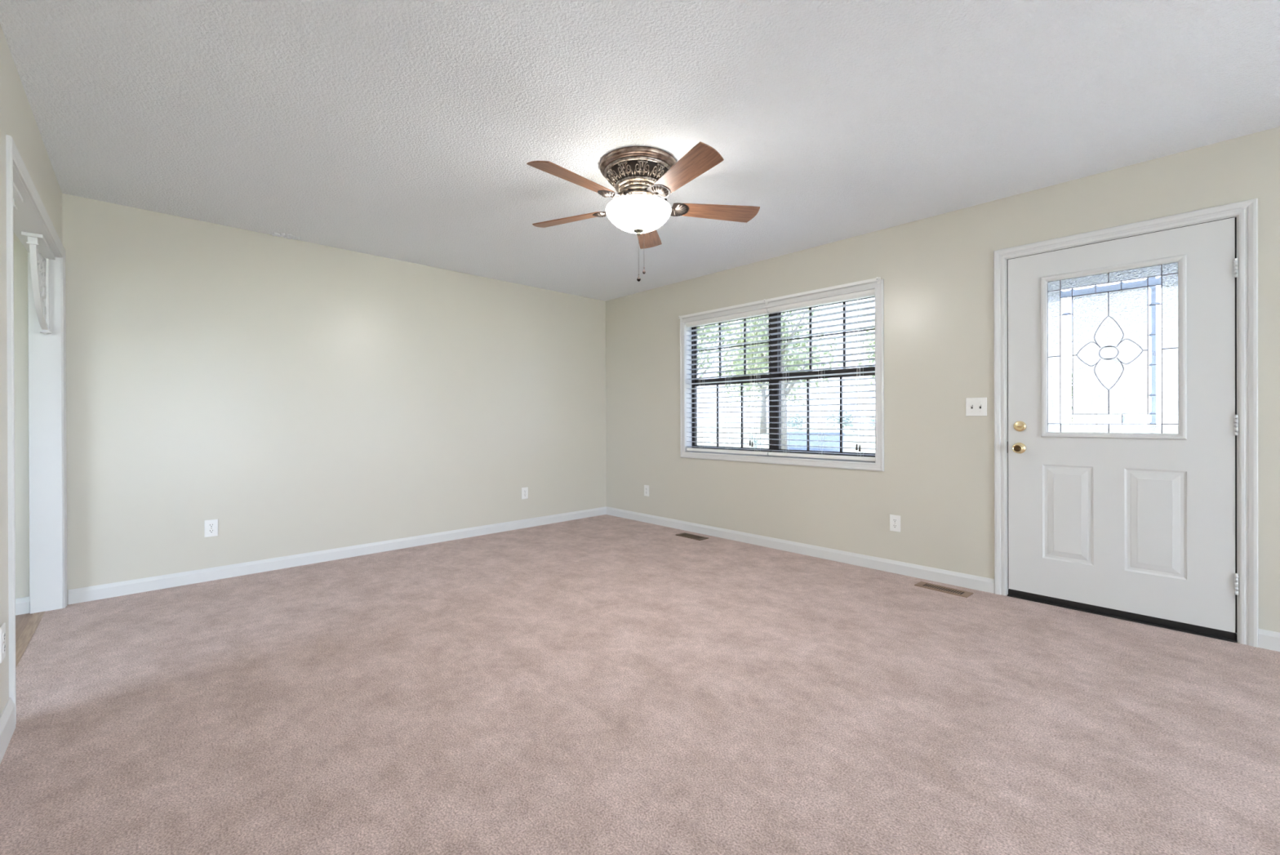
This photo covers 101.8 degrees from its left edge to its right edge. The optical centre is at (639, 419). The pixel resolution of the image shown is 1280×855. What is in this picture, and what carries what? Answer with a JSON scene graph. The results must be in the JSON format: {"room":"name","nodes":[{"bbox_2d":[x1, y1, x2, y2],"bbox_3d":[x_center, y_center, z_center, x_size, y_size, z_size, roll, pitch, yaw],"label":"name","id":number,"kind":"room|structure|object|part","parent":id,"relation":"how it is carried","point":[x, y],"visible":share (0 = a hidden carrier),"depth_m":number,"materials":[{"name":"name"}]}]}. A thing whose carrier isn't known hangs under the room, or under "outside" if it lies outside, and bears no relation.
{"room":"empty living room","nodes":[
{"label":"empty living room","id":0,"kind":"room"},
{"bbox_2d":[15,613,32,643],"bbox_3d":[-2.965,1.254,0.341,2.910,0.296,4.600,0,0,-44],"label":"plank","id":1,"kind":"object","parent":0,"point":[21,620],"depth_m":2.83,"materials":[{"name":"brown wood"}]},
{"bbox_2d":[15,611,44,667],"bbox_3d":[-2.877,1.248,2.393,0.045,0.301,1.588,0,0,-44],"label":"floor","id":2,"kind":"structure","parent":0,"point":[21,644],"depth_m":2.65,"materials":[{"name":"brown wood"}]},
{"bbox_2d":[0,24,62,715],"bbox_3d":[0.233,0.023,-0.838,0.115,2.740,10.720,0,0,-44],"label":"wall","id":3,"kind":"structure","parent":0,"point":[17,120],"depth_m":1.82,"materials":[{"name":"grey paint"}]},
{"bbox_2d":[0,622,5,663],"bbox_3d":[-2.128,0.745,1.738,0.008,0.116,0.072,0,0,-44],"label":"wall outlet","id":4,"kind":"object","parent":3,"relation":"attached to","point":[2,628],"visible":1,"depth_m":1.73,"materials":[{"name":"white plastic"}]},
{"bbox_2d":[2,643,5,653],"bbox_3d":[-2.126,0.764,1.740,0.003,0.027,0.034,0,0,-44],"label":"receptacle","id":5,"kind":"object","parent":4,"relation":"attached to","point":[3,644],"depth_m":1.74,"materials":[{"name":"grey plastic"}]},
{"bbox_2d":[2,631,5,641],"bbox_3d":[-2.126,0.726,1.740,0.003,0.027,0.034,0,0,-44],"label":"receptacle","id":6,"kind":"object","parent":4,"relation":"attached to","point":[3,633],"depth_m":1.74,"materials":[{"name":"grey plastic"}]},
{"bbox_2d":[0,697,14,763],"bbox_3d":[0.837,1.034,-1.375,0.013,0.116,8.871,0,0,-44],"label":"baseboard","id":7,"kind":"structure","parent":3,"relation":"attached to","point":[7,715],"depth_m":1.75,"materials":[{"name":"white paint"}]},
{"bbox_2d":[13,181,22,209],"bbox_3d":[-2.486,-0.714,2.017,0.072,0.457,0.500,0,0,-44],"label":"bracket","id":8,"kind":"object","parent":3,"relation":"attached to","point":[17,197],"visible":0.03,"depth_m":2.16,"materials":[{"name":"white paint"}]},
{"bbox_2d":[13,228,32,613],"bbox_3d":[-2.905,0.042,2.368,0.017,2.113,1.735,0,0,-44],"label":"trim","id":9,"kind":"structure","parent":3,"relation":"attached to","point":[15,232],"depth_m":2.95,"materials":[{"name":"white paint"}]},
{"bbox_2d":[5,134,67,728],"bbox_3d":[-2.813,0.048,2.457,0.014,2.100,1.710,0,0,-44],"label":"trim opening","id":10,"kind":"structure","parent":3,"relation":"attached to","point":[13,157],"depth_m":1.84,"materials":[{"name":"white paint"}]},
{"bbox_2d":[13,164,62,613],"bbox_3d":[-2.858,0.077,2.413,0.115,2.062,1.612,0,0,-44],"label":"door frame","id":11,"kind":"structure","parent":3,"relation":"attached to","point":[46,349],"depth_m":2.98,"materials":[{"name":"white paint"}]},
{"bbox_2d":[21,231,55,334],"bbox_3d":[-3.236,-0.713,2.805,0.072,0.457,0.500,0,0,-44],"label":"bracket","id":12,"kind":"object","parent":3,"relation":"attached to","point":[40,251],"visible":1,"depth_m":2.80,"materials":[{"name":"white paint"}]},
{"bbox_2d":[13,193,606,603],"bbox_3d":[-3.041,0.027,3.527,7.200,2.740,0.120,0,0,-44],"label":"wall","id":13,"kind":"structure","parent":0,"point":[298,397],"depth_m":3.86,"materials":[{"name":"grey paint"}]},
{"bbox_2d":[15,596,29,615],"bbox_3d":[-4.544,1.066,1.987,2.891,0.086,0.039,0,0,-44],"label":"baseboard","id":14,"kind":"structure","parent":13,"relation":"attached to","point":[22,604],"depth_m":2.95,"materials":[{"name":"white paint"}]},
{"bbox_2d":[204,519,217,537],"bbox_3d":[-2.924,0.741,3.550,0.072,0.116,0.008,0,0,-44],"label":"wall outlet","id":15,"kind":"object","parent":13,"relation":"attached to","point":[211,526],"visible":1,"depth_m":3.55,"materials":[{"name":"white plastic"}]},
{"bbox_2d":[208,528,214,533],"bbox_3d":[-2.922,0.760,3.548,0.034,0.027,0.003,0,0,-44],"label":"receptacle","id":16,"kind":"object","parent":15,"relation":"attached to","point":[210,531],"depth_m":3.55,"materials":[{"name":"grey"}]},
{"bbox_2d":[208,523,214,527],"bbox_3d":[-2.922,0.721,3.548,0.034,0.027,0.003,0,0,-44],"label":"receptacle","id":17,"kind":"object","parent":15,"relation":"attached to","point":[210,525],"depth_m":3.55,"materials":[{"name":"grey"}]},
{"bbox_2d":[67,506,605,604],"bbox_3d":[-1.891,1.048,4.528,4.162,0.086,0.013,0,0,-44],"label":"baseboard","id":18,"kind":"structure","parent":13,"relation":"attached to","point":[77,595],"depth_m":3.88,"materials":[{"name":"white paint"}]},
{"bbox_2d":[521,486,528,498],"bbox_3d":[-1.156,0.739,5.230,0.072,0.116,0.008,0,0,-44],"label":"wall outlet","id":19,"kind":"object","parent":13,"relation":"attached to","point":[524,490],"visible":1,"depth_m":5.23,"materials":[{"name":"white plastic"}]},
{"bbox_2d":[0,514,1279,854],"bbox_3d":[1.727,1.236,0.663,4.245,0.300,10.600,0,0,-44],"label":"floor","id":20,"kind":"structure","parent":0,"point":[605,684],"depth_m":1.94,"materials":[{"name":"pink carpet"}]},
{"bbox_2d":[675,532,708,540],"bbox_3d":[0.479,1.079,4.807,0.125,0.006,0.300,0,0,-43],"label":"floor vent","id":21,"kind":"object","parent":20,"relation":"in","point":[684,534],"visible":1,"depth_m":4.80,"materials":[{"name":"brown metal"}]},
{"bbox_2d":[681,533,702,538],"bbox_3d":[0.479,1.078,4.807,0.081,0.002,0.199,0,0,-43],"label":"grille","id":22,"kind":"object","parent":21,"relation":"attached to","point":[688,535],"depth_m":4.80,"materials":[{"name":"brown metal"}]},
{"bbox_2d":[914,581,973,597],"bbox_3d":[1.926,1.077,3.306,0.112,0.006,0.306,0,0,-40],"label":"floor vent","id":23,"kind":"object","parent":20,"relation":"in","point":[922,584],"visible":1,"depth_m":3.30,"materials":[{"name":"beige metal"}]},
{"bbox_2d":[924,583,962,594],"bbox_3d":[1.926,1.076,3.306,0.068,0.002,0.205,0,0,-40],"label":"grille","id":24,"kind":"object","parent":23,"relation":"attached to","point":[940,588],"depth_m":3.30,"materials":[{"name":"beige metal"}]},
{"bbox_2d":[0,0,1279,301],"bbox_3d":[0.658,-1.418,-0.349,7.470,0.162,10.840,0,0,-44],"label":"ceiling","id":25,"kind":"structure","parent":0,"point":[409,131],"depth_m":2.26,"materials":[{"name":"white paint"}]},
{"bbox_2d":[526,141,759,281],"bbox_3d":[-0.039,-1.044,2.742,1.244,0.616,1.285,0,0,-44],"label":"ceiling fan","id":26,"kind":"object","parent":25,"relation":"hanging from","point":[638,174],"visible":1,"depth_m":2.65,"materials":[{"name":"brown wood"}]},
{"bbox_3d":[-0.401,-1.137,2.959,0.465,0.006,0.143,0,13,25],"label":"blade","id":27,"kind":"part","parent":26,"relation":"part of","materials":[{"name":"brown wood"}]},
{"bbox_3d":[-0.305,-1.136,2.458,0.143,0.006,0.465,17,12,42],"label":"blade","id":28,"kind":"part","parent":26,"relation":"part of","materials":[{"name":"brown wood"}]},
{"bbox_3d":[-0.164,-1.133,2.610,0.116,0.002,0.094,18,12,42],"label":"iron plate","id":29,"kind":"part","parent":26,"relation":"part of","materials":[{"name":"silver metal"}]},
{"bbox_3d":[-0.008,-1.073,2.775,0.349,0.128,0.349,0,0,-44],"label":"lamp shade","id":30,"kind":"part","parent":26,"relation":"part of","materials":[{"name":"white glass"}]},
{"bbox_3d":[-0.007,-0.879,2.775,0.002,0.213,0.003,0,0,-44],"label":"pull chain","id":31,"kind":"part","parent":26,"relation":"part of","materials":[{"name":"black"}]},
{"bbox_3d":[0.046,-1.139,3.206,0.143,0.006,0.465,-13,-2,7],"label":"blade","id":32,"kind":"part","parent":26,"relation":"part of","materials":[{"name":"brown wood"}]},
{"bbox_3d":[0.101,-1.134,2.576,0.116,0.002,0.094,14,-7,-28],"label":"iron plate","id":33,"kind":"part","parent":26,"relation":"part of","materials":[{"name":"silver metal"}]},
{"bbox_3d":[0.215,-1.135,2.817,0.094,0.002,0.116,0,-13,-11],"label":"iron plate","id":34,"kind":"part","parent":26,"relation":"part of","materials":[{"name":"silver metal"}]},
{"bbox_3d":[0.202,-1.138,2.394,0.143,0.006,0.465,14,-7,-28],"label":"blade","id":35,"kind":"part","parent":26,"relation":"part of","materials":[{"name":"brown wood"}]},
{"bbox_3d":[0.419,-1.139,2.857,0.465,0.006,0.143,0,-13,-11],"label":"blade","id":36,"kind":"part","parent":26,"relation":"part of","materials":[{"name":"brown wood"}]},
{"bbox_2d":[605,126,1279,632],"bbox_3d":[3.315,0.007,2.176,0.150,2.740,10.840,0,0,-44],"label":"wall","id":37,"kind":"structure","parent":0,"point":[936,272],"depth_m":3.57,"materials":[{"name":"grey paint"}]},
{"bbox_2d":[644,484,648,496],"bbox_3d":[0.069,0.749,5.478,0.008,0.116,0.072,0,0,-44],"label":"wall outlet","id":38,"kind":"object","parent":37,"relation":"attached to","point":[646,486],"visible":1,"depth_m":5.47,"materials":[{"name":"white plastic"}]},
{"bbox_2d":[680,279,884,471],"bbox_3d":[1.102,-0.316,4.450,0.111,1.372,1.943,0,0,-44],"label":"window frame","id":39,"kind":"structure","parent":37,"relation":"in","point":[878,465],"depth_m":4.20,"materials":[{"name":"white paint"}]},
{"bbox_2d":[678,276,880,319],"bbox_3d":[1.047,-0.995,4.401,0.036,0.044,1.916,0,0,-44],"label":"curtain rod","id":40,"kind":"object","parent":39,"relation":"attached to","point":[877,278],"visible":1,"depth_m":4.22,"materials":[{"name":"white plastic"}]},
{"bbox_2d":[691,296,875,461],"bbox_3d":[1.161,-0.326,4.506,0.059,1.277,1.832,0,0,-44],"label":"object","id":41,"kind":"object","parent":37,"relation":"in","point":[866,413],"depth_m":4.40,"materials":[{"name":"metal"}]},
{"bbox_2d":[685,308,770,455],"bbox_3d":[0.779,-0.333,4.769,0.072,1.276,0.913,0,0,-44],"label":"window blind","id":42,"kind":"object","parent":41,"relation":"attached to","point":[764,311],"visible":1,"depth_m":4.72,"materials":[{"name":"white plastic"}]},
{"bbox_3d":[0.590,-0.313,4.980,0.055,1.190,0.022,0,0,-44],"label":"ladder cord","id":43,"kind":"part","parent":42,"relation":"part of","materials":[{"name":"white fabric"}]},
{"bbox_3d":[0.804,-0.314,4.756,0.055,1.190,0.022,0,0,-44],"label":"ladder cord","id":44,"kind":"part","parent":42,"relation":"part of","materials":[{"name":"white fabric"}]},
{"bbox_3d":[0.785,0.290,4.774,0.050,0.030,0.909,0,0,-44],"label":"rail","id":45,"kind":"part","parent":42,"relation":"part of","materials":[{"name":"white plastic"}]},
{"bbox_3d":[0.966,-0.360,4.532,0.002,1.113,0.024,0,0,-44],"label":"lift cord","id":46,"kind":"part","parent":42,"relation":"part of","materials":[{"name":"white fabric"}]},
{"bbox_3d":[1.020,-0.314,4.528,0.055,1.190,0.022,0,0,-44],"label":"ladder cord","id":47,"kind":"part","parent":42,"relation":"part of","materials":[{"name":"white fabric"}]},
{"bbox_3d":[0.837,-0.045,4.833,0.020,0.636,0.867,0,0,-44],"label":"sash","id":48,"kind":"part","parent":41,"relation":"part of","materials":[{"name":"brown metal"}]},
{"bbox_3d":[0.851,-0.647,4.847,0.020,0.573,0.867,0,0,-44],"label":"sash","id":49,"kind":"part","parent":41,"relation":"part of","materials":[{"name":"brown metal"}]},
{"bbox_3d":[0.838,-0.045,4.834,0.003,0.636,0.867,0,0,-44],"label":"pane","id":50,"kind":"part","parent":41,"relation":"part of","materials":[{"name":"clear glass"}]},
{"bbox_3d":[0.852,-0.647,4.848,0.003,0.573,0.867,0,0,-44],"label":"pane","id":51,"kind":"part","parent":41,"relation":"part of","materials":[{"name":"clear glass"}]},
{"bbox_2d":[767,288,875,461],"bbox_3d":[1.409,-0.334,4.107,0.072,1.276,0.899,0,0,-44],"label":"window blind","id":52,"kind":"object","parent":41,"relation":"attached to","point":[868,293],"visible":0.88,"depth_m":4.08,"materials":[{"name":"white plastic"}]},
{"bbox_3d":[1.213,-0.314,4.325,0.055,1.190,0.022,0,0,-44],"label":"ladder cord","id":53,"kind":"part","parent":52,"relation":"part of","materials":[{"name":"white fabric"}]},
{"bbox_3d":[1.429,-0.315,4.098,0.055,1.190,0.022,0,0,-44],"label":"ladder cord","id":54,"kind":"part","parent":52,"relation":"part of","materials":[{"name":"white fabric"}]},
{"bbox_3d":[1.415,0.289,4.112,0.050,0.030,0.895,0,0,-44],"label":"rail","id":55,"kind":"part","parent":52,"relation":"part of","materials":[{"name":"white plastic"}]},
{"bbox_3d":[1.613,-0.361,3.852,0.002,1.113,0.024,0,0,-44],"label":"lift cord","id":56,"kind":"part","parent":52,"relation":"part of","materials":[{"name":"white fabric"}]},
{"bbox_3d":[1.640,-0.315,3.876,0.055,1.190,0.022,0,0,-44],"label":"ladder cord","id":57,"kind":"part","parent":52,"relation":"part of","materials":[{"name":"white fabric"}]},
{"bbox_3d":[1.478,-0.046,4.159,0.020,0.636,0.849,0,0,-44],"label":"sash","id":58,"kind":"part","parent":41,"relation":"part of","materials":[{"name":"brown metal"}]},
{"bbox_3d":[1.491,-0.648,4.173,0.020,0.573,0.849,0,0,-44],"label":"sash","id":59,"kind":"part","parent":41,"relation":"part of","materials":[{"name":"brown metal"}]},
{"bbox_3d":[1.479,-0.046,4.160,0.003,0.636,0.849,0,0,-44],"label":"pane","id":60,"kind":"part","parent":41,"relation":"part of","materials":[{"name":"clear glass"}]},
{"bbox_3d":[1.492,-0.648,4.174,0.003,0.573,0.849,0,0,-44],"label":"pane","id":61,"kind":"part","parent":41,"relation":"part of","materials":[{"name":"clear glass"}]},
{"bbox_2d":[605,506,994,593],"bbox_3d":[0.905,1.038,4.598,0.013,0.086,3.766,0,0,-44],"label":"baseboard","id":62,"kind":"structure","parent":37,"relation":"attached to","point":[962,580],"depth_m":4.01,"materials":[{"name":"white paint"}]},
{"bbox_2d":[889,514,900,532],"bbox_3d":[1.796,0.730,3.663,0.008,0.116,0.072,0,0,-44],"label":"wall outlet","id":63,"kind":"object","parent":37,"relation":"attached to","point":[895,520],"visible":1,"depth_m":3.66,"materials":[{"name":"white plastic"}]},
{"bbox_2d":[965,397,986,416],"bbox_3d":[2.130,-0.081,3.300,0.018,0.117,0.116,0,0,-44],"label":"light switch","id":64,"kind":"object","parent":37,"relation":"attached to","point":[974,406],"visible":1,"depth_m":3.30,"materials":[{"name":"white plastic"}]},
{"bbox_2d":[1007,590,1237,643],"bbox_3d":[2.604,1.066,2.885,0.112,0.035,0.925,0,0,-44],"label":"door threshold","id":65,"kind":"structure","parent":37,"relation":"attached to","point":[1185,628],"depth_m":2.80,"materials":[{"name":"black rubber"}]},
{"bbox_2d":[1007,217,1238,635],"bbox_3d":[2.563,0.033,2.844,0.109,2.031,0.929,0,0,-44],"label":"door","id":66,"kind":"structure","parent":37,"relation":"in","point":[1122,418],"depth_m":2.80,"materials":[{"name":"white paint"}]},
{"bbox_3d":[2.450,0.539,2.983,0.006,0.552,0.227,0,0,-44],"label":"raised panel","id":67,"kind":"part","parent":66,"relation":"part of","materials":[{"name":"white paint"}]},
{"bbox_3d":[2.575,-0.367,2.860,0.009,0.407,0.271,0,0,-44],"label":"flower glass","id":68,"kind":"part","parent":66,"relation":"part of","materials":[{"name":"white"}]},
{"bbox_3d":[2.579,-0.364,2.864,0.006,0.773,0.412,0,0,-44],"label":"bevelled glass","id":69,"kind":"part","parent":66,"relation":"part of","materials":[{"name":"grey"}]},
{"bbox_3d":[2.580,-0.367,2.864,0.004,0.886,0.539,0,0,-44],"label":"hammered glass","id":70,"kind":"part","parent":66,"relation":"part of","materials":[{"name":"clear glass"}]},
{"bbox_3d":[2.566,-0.367,2.851,0.023,0.939,0.592,0,0,-44],"label":"glass frame","id":71,"kind":"part","parent":66,"relation":"part of","materials":[{"name":"clear glass"}]},
{"bbox_3d":[2.695,0.538,2.725,0.006,0.552,0.232,0,0,-44],"label":"raised panel","id":72,"kind":"part","parent":66,"relation":"part of","materials":[{"name":"white paint"}]},
{"bbox_2d":[993,197,1257,647],"bbox_3d":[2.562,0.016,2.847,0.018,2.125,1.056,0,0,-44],"label":"door frame","id":73,"kind":"structure","parent":37,"relation":"in","point":[1247,210],"depth_m":2.50,"materials":[{"name":"white paint"}]},
{"bbox_2d":[1257,628,1279,651],"bbox_3d":[4.922,1.032,0.374,0.013,0.086,5.777,0,0,-44],"label":"baseboard","id":74,"kind":"structure","parent":37,"relation":"attached to","point":[1267,639],"depth_m":2.44,"materials":[{"name":"white paint"}]}
]}

